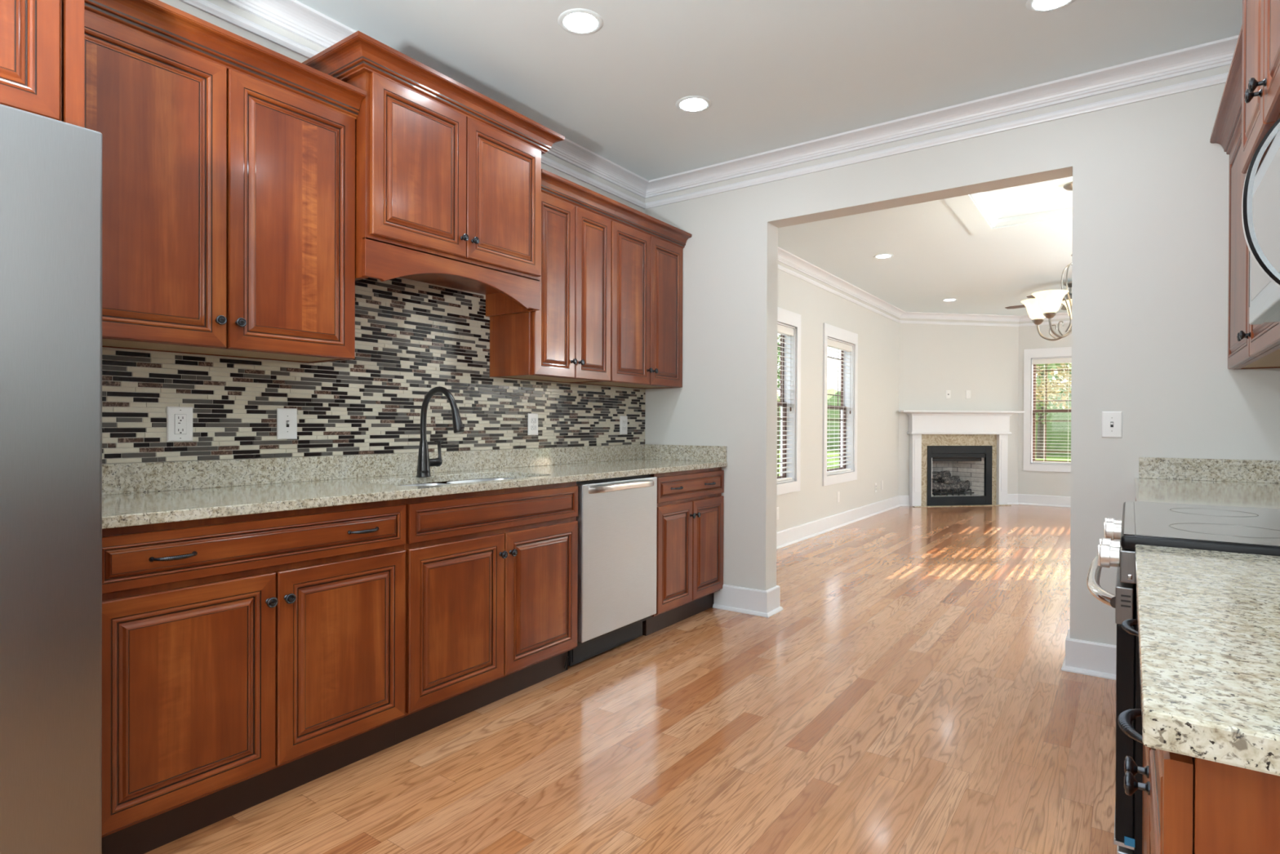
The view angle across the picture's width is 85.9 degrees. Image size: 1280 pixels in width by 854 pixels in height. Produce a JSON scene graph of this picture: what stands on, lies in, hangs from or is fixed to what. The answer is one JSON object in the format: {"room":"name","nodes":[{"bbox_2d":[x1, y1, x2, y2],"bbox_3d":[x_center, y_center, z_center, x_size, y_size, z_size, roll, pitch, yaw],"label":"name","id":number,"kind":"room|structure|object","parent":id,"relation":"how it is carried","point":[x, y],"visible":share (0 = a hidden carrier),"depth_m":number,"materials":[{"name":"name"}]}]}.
{"room":"kitchen","nodes":[
{"label":"kitchen","id":0,"kind":"room"},
{"bbox_2d":[102,0,898,531],"bbox_3d":[-0.022,-0.347,4.699,0.150,2.950,12.830,0,0,35],"label":"wall","id":1,"kind":"structure","parent":0,"point":[877,411],"depth_m":7.34,"materials":[{"name":"paint"}]},
{"bbox_2d":[0,0,62,121],"bbox_3d":[-1.854,-0.976,1.402,0.682,0.527,0.935,0,0,35],"label":"upper cabinet","id":2,"kind":"object","parent":1,"relation":"attached to","point":[31,30],"visible":0.73,"depth_m":1.57,"materials":[{"name":"brown wood"}]},
{"bbox_2d":[84,0,366,363],"bbox_3d":[-1.425,-0.746,2.276,0.367,0.985,0.909,0,0,35],"label":"upper cabinet","id":3,"kind":"object","parent":1,"relation":"attached to","point":[228,158],"visible":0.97,"depth_m":2.18,"materials":[{"name":"brown wood"}]},
{"bbox_2d":[102,277,645,463],"bbox_3d":[-0.901,-0.276,3.327,0.009,0.786,3.224,0,0,35],"label":"backsplash","id":4,"kind":"structure","parent":1,"relation":"attached to","point":[413,338],"depth_m":2.96,"materials":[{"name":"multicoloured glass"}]},
{"bbox_2d":[166,406,192,441],"bbox_3d":[-1.579,-0.010,2.362,0.008,0.120,0.080,0,0,35],"label":"electrical outlet","id":5,"kind":"object","parent":4,"relation":"attached to","point":[179,419],"visible":1,"depth_m":2.36,"materials":[{"name":"white plastic"}]},
{"bbox_2d":[174,413,186,434],"bbox_3d":[-1.577,-0.010,2.360,0.002,0.068,0.035,0,0,35],"label":"receptacle","id":6,"kind":"object","parent":5,"relation":"attached to","point":[180,419],"depth_m":2.36,"materials":[{"name":"white plastic"}]},
{"bbox_2d":[276,408,297,439],"bbox_3d":[-1.361,-0.012,2.660,0.018,0.120,0.078,0,0,35],"label":"light switch","id":7,"kind":"object","parent":4,"relation":"attached to","point":[286,418],"visible":1,"depth_m":2.66,"materials":[{"name":"white plastic"}]},
{"bbox_2d":[527,413,537,435],"bbox_3d":[-0.583,-0.015,3.760,0.010,0.120,0.078,0,0,35],"label":"electrical outlet","id":8,"kind":"object","parent":4,"relation":"attached to","point":[532,420],"visible":1,"depth_m":3.75,"materials":[{"name":"white plastic"}]},
{"bbox_2d":[531,417,536,430],"bbox_3d":[-0.581,-0.015,3.759,0.006,0.065,0.033,0,0,35],"label":"receptacle","id":9,"kind":"object","parent":8,"relation":"attached to","point":[533,420],"depth_m":3.76,"materials":[{"name":"white plastic"}]},
{"bbox_2d":[619,415,627,434],"bbox_3d":[-0.103,-0.012,4.434,0.010,0.120,0.078,0,0,35],"label":"electrical outlet","id":10,"kind":"object","parent":4,"relation":"attached to","point":[623,419],"visible":1,"depth_m":4.43,"materials":[{"name":"white plastic"}]},
{"bbox_2d":[622,420,626,430],"bbox_3d":[-0.102,-0.012,4.433,0.006,0.065,0.033,0,0,35],"label":"receptacle","id":11,"kind":"object","parent":10,"relation":"attached to","point":[624,421],"depth_m":4.43,"materials":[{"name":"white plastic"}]},
{"bbox_2d":[302,31,564,316],"bbox_3d":[-0.861,-0.979,3.004,0.442,0.846,1.091,0,0,35],"label":"upper cabinet","id":12,"kind":"object","parent":1,"relation":"attached to","point":[448,175],"visible":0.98,"depth_m":2.81,"materials":[{"name":"brown wood"}]},
{"bbox_2d":[489,168,621,382],"bbox_3d":[-0.439,-0.748,3.661,0.367,0.985,0.628,0,0,35],"label":"upper cabinet","id":13,"kind":"object","parent":1,"relation":"attached to","point":[567,340],"visible":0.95,"depth_m":3.54,"materials":[{"name":"brown wood"}]},
{"bbox_2d":[571,203,691,388],"bbox_3d":[-0.037,-0.748,4.225,0.367,0.985,0.756,0,0,35],"label":"upper cabinet","id":14,"kind":"object","parent":1,"relation":"attached to","point":[647,251],"visible":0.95,"depth_m":4.11,"materials":[{"name":"brown wood"}]},
{"bbox_2d":[178,0,1239,208],"bbox_3d":[-0.465,-1.531,1.066,3.330,0.146,6.400,0,0,35],"label":"trim","id":15,"kind":"structure","parent":1,"relation":"attached to","point":[294,16],"depth_m":3.37,"materials":[{"name":"paint"}]},
{"bbox_2d":[776,506,778,519],"bbox_3d":[1.277,0.808,6.398,0.006,0.120,0.078,0,0,35],"label":"wall plate","id":16,"kind":"object","parent":1,"relation":"attached to","point":[777,513],"visible":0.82,"depth_m":6.40,"materials":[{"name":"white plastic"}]},
{"bbox_2d":[777,306,800,495],"bbox_3d":[1.204,-0.239,6.407,0.168,1.740,1.099,0,0,35],"label":"window","id":17,"kind":"structure","parent":1,"relation":"in","point":[785,317],"depth_m":6.76,"materials":[{"name":"paint"}]},
{"bbox_2d":[777,324,793,481],"bbox_3d":[1.231,-0.224,6.388,0.073,1.473,0.887,0,0,35],"label":"window blind","id":18,"kind":"object","parent":17,"relation":"attached to","point":[782,330],"visible":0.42,"depth_m":6.62,"materials":[{"name":"white plastic"}]},
{"bbox_2d":[712,495,910,617],"bbox_3d":[2.247,1.053,6.970,0.927,0.150,6.425,0,0,35],"label":"baseboard","id":19,"kind":"structure","parent":1,"relation":"attached to","point":[765,603],"depth_m":6.45,"materials":[{"name":"paint"}]},
{"bbox_2d":[836,491,839,502],"bbox_3d":[2.235,0.789,7.744,0.006,0.120,0.078,0,0,35],"label":"wall plate","id":20,"kind":"object","parent":1,"relation":"attached to","point":[837,492],"visible":1,"depth_m":7.74,"materials":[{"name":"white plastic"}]},
{"bbox_2d":[822,323,857,485],"bbox_3d":[2.216,-0.240,7.828,0.168,1.740,1.099,0,0,35],"label":"window","id":21,"kind":"structure","parent":1,"relation":"in","point":[828,331],"depth_m":8.15,"materials":[{"name":"paint"}]},
{"bbox_2d":[826,338,852,473],"bbox_3d":[2.243,-0.226,7.809,0.073,1.473,0.887,0,0,35],"label":"window blind","id":22,"kind":"object","parent":21,"relation":"attached to","point":[834,344],"visible":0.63,"depth_m":7.83,"materials":[{"name":"white plastic"}]},
{"bbox_2d":[880,480,883,489],"bbox_3d":[3.210,0.771,9.112,0.006,0.120,0.078,0,0,35],"label":"wall plate","id":23,"kind":"object","parent":1,"relation":"attached to","point":[882,482],"visible":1,"depth_m":9.10,"materials":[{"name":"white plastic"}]},
{"bbox_2d":[777,246,1071,326],"bbox_3d":[4.314,-1.532,6.364,4.970,0.146,7.465,0,0,35],"label":"trim","id":24,"kind":"structure","parent":1,"relation":"attached to","point":[785,257],"depth_m":8.77,"materials":[{"name":"paint"}]},
{"bbox_2d":[144,504,1116,853],"bbox_3d":[2.403,1.190,3.704,5.270,0.100,14.320,0,0,35],"label":"floor","id":25,"kind":"structure","parent":0,"point":[908,691],"depth_m":2.50,"materials":[{"name":"brown wood"}]},
{"bbox_2d":[0,103,102,853],"bbox_3d":[-1.772,0.232,1.379,0.816,1.803,0.940,0,0,35],"label":"refrigerator","id":26,"kind":"object","parent":25,"relation":"on","point":[51,169],"visible":1,"depth_m":1.48,"materials":[{"name":"metal"}]},
{"bbox_2d":[62,0,84,127],"bbox_3d":[-1.601,-0.018,1.821,0.620,2.300,0.036,0,0,35],"label":"panel","id":27,"kind":"object","parent":25,"relation":"on","point":[73,11],"visible":0.02,"depth_m":1.64,"materials":[{"name":"brown wood"}]},
{"bbox_2d":[102,498,405,853],"bbox_3d":[-1.314,0.690,2.204,0.646,0.884,0.914,0,0,35],"label":"base cabinet","id":28,"kind":"object","parent":25,"relation":"on","point":[249,660],"visible":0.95,"depth_m":1.96,"materials":[{"name":"brown wood"}]},
{"bbox_2d":[395,477,577,744],"bbox_3d":[-0.783,0.689,2.955,0.640,0.884,0.924,0,0,35],"label":"base cabinet","id":29,"kind":"object","parent":25,"relation":"on","point":[491,575],"visible":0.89,"depth_m":2.71,"materials":[{"name":"brown wood"}]},
{"bbox_2d":[102,444,727,528],"bbox_3d":[-0.649,0.182,3.147,0.632,0.127,3.223,0,0,35],"label":"countertop","id":30,"kind":"structure","parent":29,"relation":"on","point":[134,494],"depth_m":2.62,"materials":[{"name":"beige stone"}]},
{"bbox_2d":[416,386,464,477],"bbox_3d":[-0.823,0.022,2.936,0.290,0.388,0.131,0,0,35],"label":"kitchen faucet","id":31,"kind":"object","parent":30,"relation":"on","point":[424,463],"visible":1,"depth_m":2.95,"materials":[{"name":"black metal"}]},
{"bbox_2d":[401,477,511,485],"bbox_3d":[-0.750,0.339,2.925,0.406,0.182,0.781,0,0,35],"label":"sink","id":32,"kind":"object","parent":30,"relation":"in","point":[499,478],"visible":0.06,"depth_m":3.17,"materials":[{"name":"metal"}]},
{"bbox_2d":[564,474,657,669],"bbox_3d":[-0.326,0.687,3.561,0.645,0.869,0.671,0,0,35],"label":"dishwasher","id":33,"kind":"object","parent":25,"relation":"on","point":[616,518],"visible":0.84,"depth_m":3.38,"materials":[{"name":"metal"}]},
{"bbox_2d":[642,466,724,635],"bbox_3d":[0.074,0.688,4.153,0.646,0.884,0.747,0,0,35],"label":"base cabinet","id":34,"kind":"object","parent":25,"relation":"on","point":[690,542],"visible":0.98,"depth_m":3.95,"materials":[{"name":"brown wood"}]},
{"bbox_2d":[898,409,1024,506],"bbox_3d":[4.530,0.447,10.015,1.900,1.357,0.625,0,0,-10],"label":"fireplace","id":35,"kind":"object","parent":25,"relation":"on","point":[971,445],"visible":1,"depth_m":9.87,"materials":[{"name":"paint"},{"name":"granite"},{"name":"dark blue grey metal"}]},
{"bbox_2d":[932,470,973,495],"bbox_3d":[4.543,0.821,10.143,0.757,0.351,0.306,0,0,-10],"label":"log","id":36,"kind":"object","parent":35,"relation":"in","point":[942,481],"visible":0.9,"depth_m":10.05,"materials":[{"name":"grey wood"}]},
{"bbox_2d":[932,457,981,461],"bbox_3d":[4.540,0.466,10.120,0.882,0.059,0.422,0,0,-10],"label":"hood","id":37,"kind":"object","parent":35,"relation":"attached to","point":[934,459],"depth_m":9.95,"materials":[{"name":"black metal"}]},
{"bbox_2d":[898,409,1024,413],"bbox_3d":[4.567,-0.218,9.804,1.900,0.025,0.202,0,0,-10],"label":"mantel shelf","id":38,"kind":"object","parent":35,"relation":"attached to","point":[903,411],"depth_m":9.70,"materials":[{"name":"paint"}]},
{"bbox_2d":[1086,500,1279,853],"bbox_3d":[1.413,0.679,1.499,0.730,0.932,0.758,0,0,35],"label":"range","id":39,"kind":"object","parent":25,"relation":"on","point":[1243,530],"visible":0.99,"depth_m":1.37,"materials":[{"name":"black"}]},
{"bbox_2d":[1120,500,1279,555],"bbox_3d":[1.442,0.245,1.478,0.663,0.064,0.758,0,0,35],"label":"cooktop","id":40,"kind":"object","parent":39,"relation":"in","point":[1243,530],"depth_m":1.45,"materials":[{"name":"black glass"}]},
{"bbox_2d":[1117,618,1279,853],"bbox_3d":[0.949,0.704,0.780,0.668,0.884,0.940,0,0,35],"label":"base cabinet","id":41,"kind":"object","parent":25,"relation":"on","point":[1192,805],"visible":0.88,"depth_m":0.56,"materials":[{"name":"brown wood"}]},
{"bbox_2d":[1134,544,1279,776],"bbox_3d":[0.952,0.197,0.763,0.649,0.127,0.967,0,0,35],"label":"countertop","id":42,"kind":"structure","parent":41,"relation":"on","point":[1208,620],"depth_m":0.70,"materials":[{"name":"beige stone"}]},
{"bbox_3d":[2.069,0.702,2.348,0.662,0.884,1.374,0,0,35],"label":"base cabinet","id":43,"kind":"object","parent":25,"relation":"on","visible":0},
{"bbox_2d":[1134,457,1279,509],"bbox_3d":[2.080,0.198,2.338,0.639,0.123,1.376,0,0,35],"label":"countertop","id":44,"kind":"structure","parent":43,"relation":"on","point":[1249,483],"depth_m":2.80,"materials":[{"name":"beige stone"}]},
{"bbox_2d":[296,0,1242,315],"bbox_3d":[2.413,-1.677,3.694,5.270,0.150,14.320,0,0,35],"label":"ceiling","id":45,"kind":"structure","parent":0,"point":[775,74],"depth_m":3.12,"materials":[{"name":"paint"}]},
{"bbox_2d":[557,8,603,35],"bbox_3d":[-0.236,-1.605,2.732,0.180,0.007,0.180,0,0,35],"label":"recessed light","id":46,"kind":"object","parent":45,"relation":"in","point":[579,21],"visible":1,"depth_m":2.72,"materials":[{"name":"paint"}]},
{"bbox_2d":[675,95,711,112],"bbox_3d":[0.267,-1.606,3.430,0.180,0.007,0.180,0,0,35],"label":"recessed light","id":47,"kind":"object","parent":45,"relation":"in","point":[692,104],"visible":1,"depth_m":3.42,"materials":[{"name":"paint"}]},
{"bbox_2d":[873,253,893,258],"bbox_3d":[2.298,-1.610,6.489,0.180,0.007,0.180,0,0,35],"label":"recessed light","id":48,"kind":"object","parent":45,"relation":"in","point":[880,255],"visible":1,"depth_m":6.47,"materials":[{"name":"paint"}]},
{"bbox_2d":[942,298,957,301],"bbox_3d":[3.935,-1.612,8.736,0.180,0.007,0.180,0,0,35],"label":"recessed light","id":49,"kind":"object","parent":45,"relation":"in","point":[945,300],"visible":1,"depth_m":8.71,"materials":[{"name":"paint"}]},
{"bbox_2d":[943,192,1072,236],"bbox_3d":[2.911,-1.623,4.678,1.440,0.062,1.640,0,0,35],"label":"trim","id":50,"kind":"structure","parent":45,"relation":"attached to","point":[964,206],"depth_m":5.31,"materials":[{"name":"paint"}]},
{"bbox_2d":[1005,281,1071,310],"bbox_3d":[4.713,-1.453,7.550,1.273,0.250,1.252,0,0,35],"label":"ceiling fan","id":51,"kind":"object","parent":45,"relation":"hanging from","point":[1069,283],"visible":0.29,"depth_m":7.50,"materials":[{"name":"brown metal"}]},
{"bbox_2d":[1021,182,1072,340],"bbox_3d":[2.995,-1.129,4.707,0.691,1.051,0.671,0,0,35],"label":"chandelier","id":52,"kind":"object","parent":45,"relation":"hanging from","point":[1046,304],"visible":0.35,"depth_m":4.65,"materials":[{"name":"white glass"}]},
{"bbox_2d":[1026,0,1075,13],"bbox_3d":[1.545,-1.598,2.569,0.180,0.007,0.180,0,0,35],"label":"recessed light","id":53,"kind":"object","parent":45,"relation":"in","point":[1033,6],"visible":1,"depth_m":2.60,"materials":[{"name":"paint"}]},
{"bbox_2d":[897,318,1018,495],"bbox_3d":[4.595,-0.249,9.985,1.935,2.750,0.140,0,0,-10],"label":"wall","id":54,"kind":"structure","parent":0,"point":[934,359],"depth_m":9.91,"materials":[{"name":"paint"}]},
{"bbox_2d":[945,390,951,398],"bbox_3d":[4.431,-0.468,9.881,0.078,0.120,0.009,0,0,-10],"label":"wall plate","id":55,"kind":"object","parent":54,"relation":"attached to","point":[948,393],"visible":1,"depth_m":9.88,"materials":[{"name":"white plastic"}]},
{"bbox_2d":[965,390,970,398],"bbox_3d":[4.744,-0.469,9.935,0.078,0.120,0.006,0,0,-10],"label":"wall plate","id":56,"kind":"object","parent":54,"relation":"attached to","point":[967,392],"visible":1,"depth_m":9.93,"materials":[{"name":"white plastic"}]},
{"bbox_2d":[644,64,1279,644],"bbox_3d":[2.099,-0.226,3.265,4.970,2.753,0.155,0,0,35],"label":"wall partition","id":57,"kind":"structure","parent":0,"point":[1150,243],"depth_m":3.19,"materials":[{"name":"paint"}]},
{"bbox_2d":[1007,493,1116,679],"bbox_3d":[4.731,1.066,5.955,3.789,0.150,7.652,0,0,35],"label":"baseboard","id":58,"kind":"structure","parent":57,"relation":"attached to","point":[1085,657],"depth_m":3.19,"materials":[{"name":"paint"}]},
{"bbox_2d":[1101,411,1122,437],"bbox_3d":[2.146,-0.011,3.126,0.078,0.120,0.018,0,0,35],"label":"light switch","id":59,"kind":"object","parent":57,"relation":"attached to","point":[1112,421],"visible":1,"depth_m":3.13,"materials":[{"name":"white plastic"}]},
{"bbox_2d":[1017,318,1071,496],"bbox_3d":[7.067,-0.337,9.079,3.920,2.950,0.150,0,0,35],"label":"wall","id":60,"kind":"structure","parent":0,"point":[1029,482],"depth_m":9.94,"materials":[{"name":"paint"}]},
{"bbox_2d":[1023,346,1071,471],"bbox_3d":[6.086,-0.245,9.766,1.099,1.765,0.168,0,0,35],"label":"window","id":61,"kind":"structure","parent":60,"relation":"in","point":[1029,381],"depth_m":9.97,"materials":[{"name":"paint"}]},
{"bbox_2d":[1032,357,1071,463],"bbox_3d":[6.068,-0.231,9.740,0.887,1.498,0.073,0,0,35],"label":"window blind","id":62,"kind":"object","parent":61,"relation":"attached to","point":[1064,360],"visible":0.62,"depth_m":9.85,"materials":[{"name":"white plastic"}]},
{"bbox_3d":[0.935,-0.223,0.070,0.120,2.743,6.400,0,0,35],"label":"wall","id":63,"kind":"structure","parent":0,"visible":0},
{"bbox_2d":[1209,24,1279,369],"bbox_3d":[2.215,-0.733,2.301,0.385,0.985,1.279,0,0,35],"label":"upper cabinet","id":64,"kind":"object","parent":63,"relation":"attached to","point":[1256,346],"visible":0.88,"depth_m":2.59,"materials":[{"name":"brown wood"}]},
{"bbox_2d":[1241,0,1279,173],"bbox_3d":[1.540,-1.054,1.406,0.448,0.800,0.755,0,0,35],"label":"upper cabinet","id":65,"kind":"object","parent":63,"relation":"attached to","point":[1260,80],"visible":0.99,"depth_m":1.56,"materials":[{"name":"brown wood"}]},
{"bbox_2d":[1241,118,1279,324],"bbox_3d":[1.530,-0.460,1.415,0.470,0.384,0.752,0,0,35],"label":"microwave","id":66,"kind":"object","parent":65,"relation":"attached to","point":[1260,200],"visible":1,"depth_m":1.53,"materials":[{"name":"metal"}]},
{"label":"outside","id":67,"kind":"structure","parent":0,"visible":0},
{"bbox_2d":[778,449,1071,475],"bbox_3d":[69.593,1.749,97.761,300.000,0.100,360.000,0,0,35],"label":"ground","id":68,"kind":"structure","parent":67,"point":[1063,458],"depth_m":37.21,"materials":[{"name":"green plant"}]},
{"bbox_2d":[777,333,780,399],"bbox_3d":[6.487,-2.854,37.899,5.833,9.077,5.758,0,0,11],"label":"tree","id":69,"kind":"object","parent":68,"relation":"on","point":[778,338],"visible":0.04,"depth_m":36.89,"materials":[{"name":"green plant"}]},
{"bbox_2d":[777,383,1071,456],"bbox_3d":[11.212,-0.718,52.777,81.348,4.723,4.492,0,0,35],"label":"hedge","id":70,"kind":"object","parent":68,"relation":"on","point":[1060,435],"visible":0.02,"depth_m":41.37,"materials":[{"name":"green plant"}]},
{"bbox_2d":[1035,363,1071,408],"bbox_3d":[19.275,-2.656,28.605,4.417,8.846,8.090,0,0,-19],"label":"tree","id":71,"kind":"object","parent":68,"relation":"on","point":[1068,375],"visible":0.15,"depth_m":29.84,"materials":[{"name":"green plant"}]},
{"bbox_2d":[1035,363,1071,458],"bbox_3d":[22.477,-2.795,38.311,5.591,9.077,5.982,0,0,8],"label":"tree","id":72,"kind":"object","parent":68,"relation":"on","point":[1041,428],"visible":0.02,"depth_m":37.97,"materials":[{"name":"green plant"}]},
{"bbox_2d":[1035,363,1071,384],"bbox_3d":[9.225,-2.774,18.925,5.783,9.077,5.816,0,0,-8],"label":"tree","id":73,"kind":"object","parent":68,"relation":"on","point":[1038,380],"visible":0.02,"depth_m":18.96,"materials":[{"name":"green plant"}]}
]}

